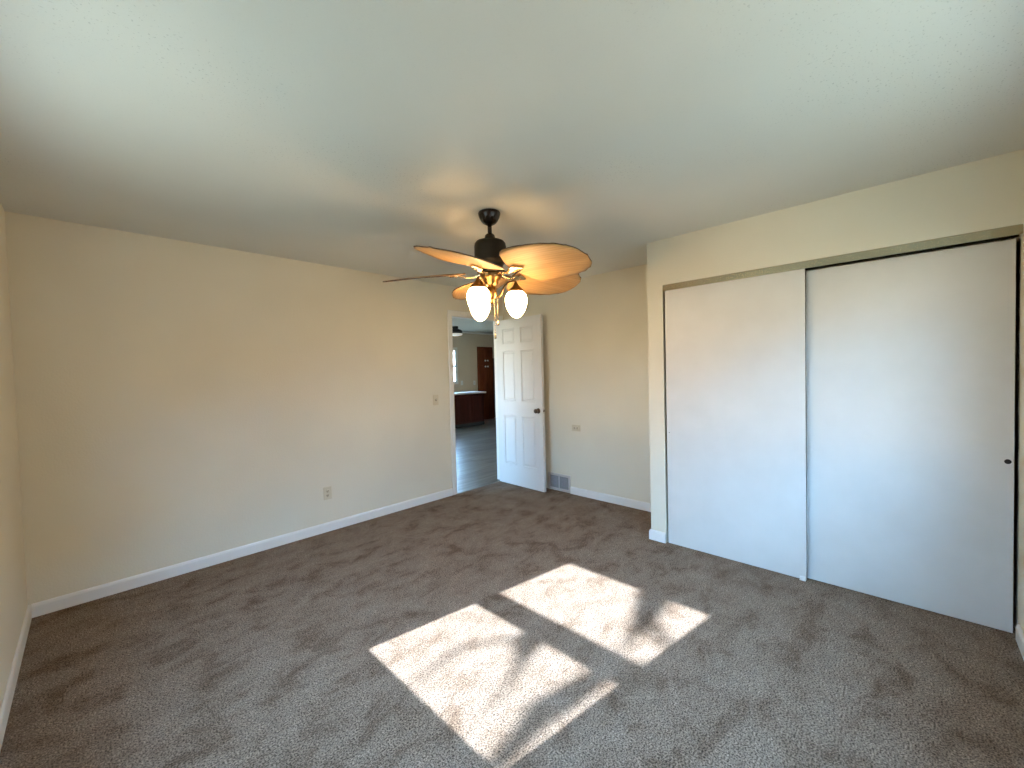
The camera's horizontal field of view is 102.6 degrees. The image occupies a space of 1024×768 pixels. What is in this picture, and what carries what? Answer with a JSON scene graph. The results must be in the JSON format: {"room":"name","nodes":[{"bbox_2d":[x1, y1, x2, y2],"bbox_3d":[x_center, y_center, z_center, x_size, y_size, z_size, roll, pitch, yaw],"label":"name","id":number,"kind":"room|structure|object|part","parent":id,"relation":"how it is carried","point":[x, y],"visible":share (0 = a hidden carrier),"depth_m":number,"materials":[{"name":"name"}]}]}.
{"room":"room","nodes":[
{"label":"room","id":0,"kind":"room"},
{"bbox_2d":[0,203,27,706],"bbox_3d":[-1.433,0.220,0.893,4.358,2.470,0.120,0,2,44],"label":"wall","id":1,"kind":"structure","parent":0,"point":[13,586],"depth_m":2.15,"materials":[{"name":"paint"}]},
{"bbox_2d":[0,605,31,750],"bbox_3d":[-1.405,1.380,1.021,4.223,0.082,0.014,0,2,44],"label":"baseboard","id":2,"kind":"structure","parent":1,"relation":"attached to","point":[6,703],"depth_m":1.91,"materials":[{"name":"white wood"}]},
{"bbox_2d":[4,211,502,604],"bbox_3d":[-1.560,0.138,3.971,0.100,2.470,4.375,0,2,44],"label":"wall","id":3,"kind":"structure","parent":0,"point":[177,401],"depth_m":3.09,"materials":[{"name":"paint"}]},
{"bbox_2d":[31,488,452,617],"bbox_3d":[-1.804,1.317,3.637,0.014,0.082,3.198,0,2,44],"label":"baseboard","id":4,"kind":"structure","parent":3,"relation":"attached to","point":[44,607],"depth_m":3.12,"materials":[{"name":"white wood"}]},
{"bbox_2d":[323,486,331,499],"bbox_3d":[-1.690,1.001,3.759,0.008,0.116,0.072,0,2,44],"label":"wall outlet","id":5,"kind":"object","parent":3,"relation":"attached to","point":[327,490],"visible":1,"depth_m":3.76,"materials":[{"name":"beige plastic"}]},
{"bbox_2d":[433,395,438,404],"bbox_3d":[-0.854,0.180,4.616,0.021,0.116,0.072,0,2,44],"label":"light switch","id":6,"kind":"object","parent":3,"relation":"attached to","point":[435,397],"visible":1,"depth_m":4.62,"materials":[{"name":"beige plastic"}]},
{"bbox_2d":[447,310,502,494],"bbox_3d":[-0.444,0.204,5.118,0.118,2.158,0.901,0,2,44],"label":"door frame","id":7,"kind":"structure","parent":3,"relation":"attached to","point":[450,313],"depth_m":4.80,"materials":[{"name":"white wood"}]},
{"bbox_2d":[496,314,545,491],"bbox_3d":[0.096,0.228,5.023,0.163,2.060,0.787,-3,2,-44],"label":"door","id":8,"kind":"structure","parent":3,"relation":"in","point":[519,341],"depth_m":4.98,"materials":[{"name":"white wood"}]},
{"bbox_2d":[452,318,493,332],"bbox_3d":[-1.246,-1.498,8.356,5.540,0.100,9.400,0,2,44],"label":"ceiling","id":9,"kind":"structure","parent":0,"point":[463,324],"depth_m":10.62,"materials":[{"name":"white paint"}]},
{"bbox_2d":[452,326,461,335],"bbox_3d":[-1.490,-1.385,10.767,0.372,0.246,0.372,0,2,44],"label":"ceiling light","id":10,"kind":"object","parent":9,"relation":"attached to","point":[455,331],"visible":0.8,"depth_m":10.63,"materials":[{"name":"black metal"}]},
{"bbox_2d":[453,333,494,417],"bbox_3d":[-3.160,-0.106,10.276,0.120,2.690,9.200,0,2,44],"label":"wall","id":11,"kind":"structure","parent":0,"point":[466,344],"depth_m":12.13,"materials":[{"name":"paint"}]},
{"bbox_2d":[453,347,457,383],"bbox_3d":[-1.995,-0.503,11.433,0.090,1.060,1.170,0,2,44],"label":"window","id":12,"kind":"structure","parent":11,"relation":"in","point":[455,351],"depth_m":11.78,"materials":[{"name":"white glass"}]},
{"bbox_2d":[462,331,493,334],"bbox_3d":[-3.132,-1.420,10.181,0.050,0.060,9.200,0,2,44],"label":"trim","id":13,"kind":"structure","parent":11,"relation":"attached to","point":[468,332],"depth_m":12.32,"materials":[{"name":"white wood"}]},
{"bbox_2d":[0,0,1023,294],"bbox_3d":[-0.025,-1.154,2.422,4.458,0.120,4.375,0,2,44],"label":"ceiling","id":14,"kind":"structure","parent":0,"point":[349,134],"depth_m":1.62,"materials":[{"name":"white paint"}]},
{"bbox_2d":[383,208,591,338],"bbox_3d":[-0.101,-0.694,2.612,1.321,0.806,1.342,0,2,44],"label":"ceiling fan","id":15,"kind":"object","parent":14,"relation":"hanging from","point":[538,268],"visible":1,"depth_m":2.52,"materials":[{"name":"brown metal"}]},
{"bbox_3d":[-0.569,-0.690,2.662,0.532,0.038,0.437,-1,16,3],"label":"blade","id":16,"kind":"part","parent":15,"relation":"part of","materials":[{"name":"brown plant"}]},
{"bbox_3d":[-0.297,-0.685,2.229,0.437,0.038,0.532,14,7,20],"label":"blade","id":17,"kind":"part","parent":15,"relation":"part of","materials":[{"name":"brown plant"}]},
{"bbox_3d":[-0.203,-0.504,2.497,0.141,0.175,0.141,0,2,44],"label":"lamp shade","id":18,"kind":"part","parent":15,"relation":"part of","materials":[{"name":"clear glass"}]},
{"bbox_3d":[-0.216,-0.511,2.771,0.141,0.175,0.141,0,2,44],"label":"lamp shade","id":19,"kind":"part","parent":15,"relation":"part of","materials":[{"name":"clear glass"}]},
{"bbox_3d":[-0.241,-0.709,3.054,0.437,0.038,0.532,-16,5,-14],"label":"blade","id":20,"kind":"part","parent":15,"relation":"part of","materials":[{"name":"brown plant"}]},
{"bbox_3d":[-0.132,-0.570,2.636,0.070,0.116,0.070,0,2,44],"label":"light stem","id":21,"kind":"part","parent":15,"relation":"part of","materials":[{"name":"gold metal"}]},
{"bbox_3d":[-0.036,-0.612,2.639,0.133,0.110,0.011,-2,2,-3],"label":"light arm","id":22,"kind":"part","parent":15,"relation":"part of","materials":[{"name":"gold metal"}]},
{"bbox_3d":[0.028,-0.514,2.645,0.141,0.175,0.141,0,2,44],"label":"lamp shade","id":23,"kind":"part","parent":15,"relation":"part of","materials":[{"name":"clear glass"}]},
{"bbox_3d":[0.233,-0.716,2.863,0.532,0.038,0.437,-2,-12,-32],"label":"blade","id":24,"kind":"part","parent":15,"relation":"part of","materials":[{"name":"brown plant"}]},
{"bbox_3d":[0.198,-0.701,2.353,0.532,0.038,0.437,0,-12,39],"label":"blade","id":25,"kind":"part","parent":15,"relation":"part of","materials":[{"name":"brown plant"}]},
{"bbox_2d":[0,418,1023,767],"bbox_3d":[0.115,1.245,6.560,9.758,0.032,10.100,0,2,44],"label":"floor","id":26,"kind":"structure","parent":0,"point":[500,624],"depth_m":2.00,"materials":[{"name":"carpet"}]},
{"bbox_2d":[454,393,483,427],"bbox_3d":[-1.566,0.718,10.950,0.580,0.865,1.720,0,2,44],"label":"base cabinet","id":27,"kind":"object","parent":26,"relation":"on","point":[469,408],"visible":0.46,"depth_m":10.99,"materials":[{"name":"brown wood"}]},
{"bbox_3d":[-1.523,0.684,10.590,0.020,0.730,0.400,0,2,44],"label":"cabinet door","id":28,"kind":"part","parent":27,"relation":"part of","materials":[{"name":"brown wood"}]},
{"bbox_3d":[-1.238,0.668,10.886,0.020,0.730,0.400,0,2,44],"label":"cabinet door","id":29,"kind":"part","parent":27,"relation":"part of","materials":[{"name":"brown wood"}]},
{"bbox_2d":[454,391,485,394],"bbox_3d":[-1.562,0.261,10.950,0.625,0.046,1.800,0,2,44],"label":"countertop","id":30,"kind":"structure","parent":27,"relation":"on","point":[465,392],"depth_m":11.07,"materials":[{"name":"beige stone"}]},
{"bbox_3d":[-0.952,0.653,11.183,0.020,0.730,0.400,0,2,44],"label":"cabinet door","id":31,"kind":"part","parent":27,"relation":"part of","materials":[{"name":"brown wood"}]},
{"bbox_2d":[477,347,493,419],"bbox_3d":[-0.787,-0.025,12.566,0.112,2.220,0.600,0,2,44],"label":"pantry cabinet","id":32,"kind":"object","parent":26,"relation":"on","point":[484,354],"visible":0.98,"depth_m":12.55,"materials":[{"name":"red wood"}]},
{"bbox_3d":[-0.907,-0.864,12.437,0.020,0.470,0.281,0,2,44],"label":"cabinet door","id":33,"kind":"part","parent":32,"relation":"part of","materials":[{"name":"red wood"}]},
{"bbox_3d":[-0.880,0.190,12.466,0.020,1.600,0.281,0,2,44],"label":"cabinet door","id":34,"kind":"part","parent":32,"relation":"part of","materials":[{"name":"red wood"}]},
{"bbox_3d":[-0.706,-0.875,12.644,0.020,0.470,0.281,0,2,44],"label":"cabinet door","id":35,"kind":"part","parent":32,"relation":"part of","materials":[{"name":"red wood"}]},
{"bbox_3d":[-0.680,0.179,12.674,0.020,1.600,0.281,0,2,44],"label":"cabinet door","id":36,"kind":"part","parent":32,"relation":"part of","materials":[{"name":"red wood"}]},
{"bbox_2d":[493,358,495,417],"bbox_3d":[-0.073,0.108,12.885,0.680,1.860,0.780,0,2,44],"label":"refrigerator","id":37,"kind":"object","parent":26,"relation":"on","point":[493,358],"visible":0.03,"depth_m":12.81,"materials":[{"name":"black"}]},
{"bbox_2d":[503,239,1002,502],"bbox_3d":[1.477,0.060,3.995,4.238,2.470,0.120,0,2,44],"label":"wall","id":38,"kind":"structure","parent":0,"point":[596,360],"depth_m":4.42,"materials":[{"name":"paint"}]},
{"bbox_2d":[548,472,570,492],"bbox_3d":[0.558,1.160,4.846,0.325,0.199,0.012,0,2,44],"label":"air vent","id":39,"kind":"object","parent":38,"relation":"in","point":[556,481],"visible":1,"depth_m":4.84,"materials":[{"name":"white metal"}]},
{"bbox_2d":[572,425,579,430],"bbox_3d":[0.727,0.499,4.652,0.116,0.072,0.008,0,2,44],"label":"wall outlet","id":40,"kind":"object","parent":38,"relation":"attached to","point":[574,427],"visible":1,"depth_m":4.65,"materials":[{"name":"beige plastic"}]},
{"bbox_2d":[570,486,650,511],"bbox_3d":[1.127,1.225,4.299,1.248,0.082,0.014,0,2,44],"label":"baseboard","id":41,"kind":"structure","parent":38,"relation":"attached to","point":[636,504],"depth_m":4.35,"materials":[{"name":"white"}]},
{"bbox_2d":[647,149,1023,542],"bbox_3d":[1.860,0.070,2.738,1.942,2.440,0.090,0,2,44],"label":"wall","id":42,"kind":"structure","parent":0,"point":[987,193],"depth_m":2.55,"materials":[{"name":"paint"}]},
{"bbox_2d":[663,224,1022,290],"bbox_3d":[1.882,-0.764,2.669,1.811,0.048,0.092,0,2,44],"label":"closet track","id":43,"kind":"object","parent":42,"relation":"attached to","point":[1012,231],"visible":0.93,"depth_m":2.40,"materials":[{"name":"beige metal"}]},
{"bbox_2d":[665,268,806,579],"bbox_3d":[1.581,0.262,2.982,0.918,2.046,0.030,0,2,44],"label":"door","id":44,"kind":"structure","parent":43,"relation":"hanging from","point":[736,349],"depth_m":2.92,"materials":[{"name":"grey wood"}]},
{"bbox_2d":[806,238,1015,632],"bbox_3d":[2.225,0.276,2.417,0.936,2.016,0.030,0,2,44],"label":"door","id":45,"kind":"structure","parent":43,"relation":"hanging from","point":[910,359],"depth_m":2.33,"materials":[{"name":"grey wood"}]},
{"bbox_3d":[2.540,0.398,2.100,0.025,0.025,0.002,0,2,44],"label":"finger pull","id":46,"kind":"part","parent":45,"relation":"part of","materials":[{"name":"black metal"}]},
{"bbox_2d":[1003,225,1023,632],"bbox_3d":[1.610,0.140,0.995,0.120,2.470,4.255,0,2,44],"label":"wall","id":47,"kind":"structure","parent":0,"point":[1018,552],"depth_m":2.08,"materials":[{"name":"paint"}]},
{"bbox_2d":[1016,624,1023,659],"bbox_3d":[1.338,1.316,0.811,0.014,0.082,3.495,0,2,44],"label":"baseboard","id":48,"kind":"structure","parent":47,"relation":"attached to","point":[1019,632],"depth_m":2.00,"materials":[{"name":"white wood"}]},
{"bbox_3d":[1.410,0.058,3.605,0.090,2.440,0.533,0,2,44],"label":"wall","id":49,"kind":"structure","parent":0,"visible":0},
{"bbox_2d":[649,529,665,542],"bbox_3d":[1.406,1.237,3.588,0.139,0.082,0.622,0,2,44],"label":"baseboard","id":50,"kind":"structure","parent":49,"relation":"attached to","point":[659,536],"depth_m":3.36,"materials":[{"name":"white wood"}]}
]}

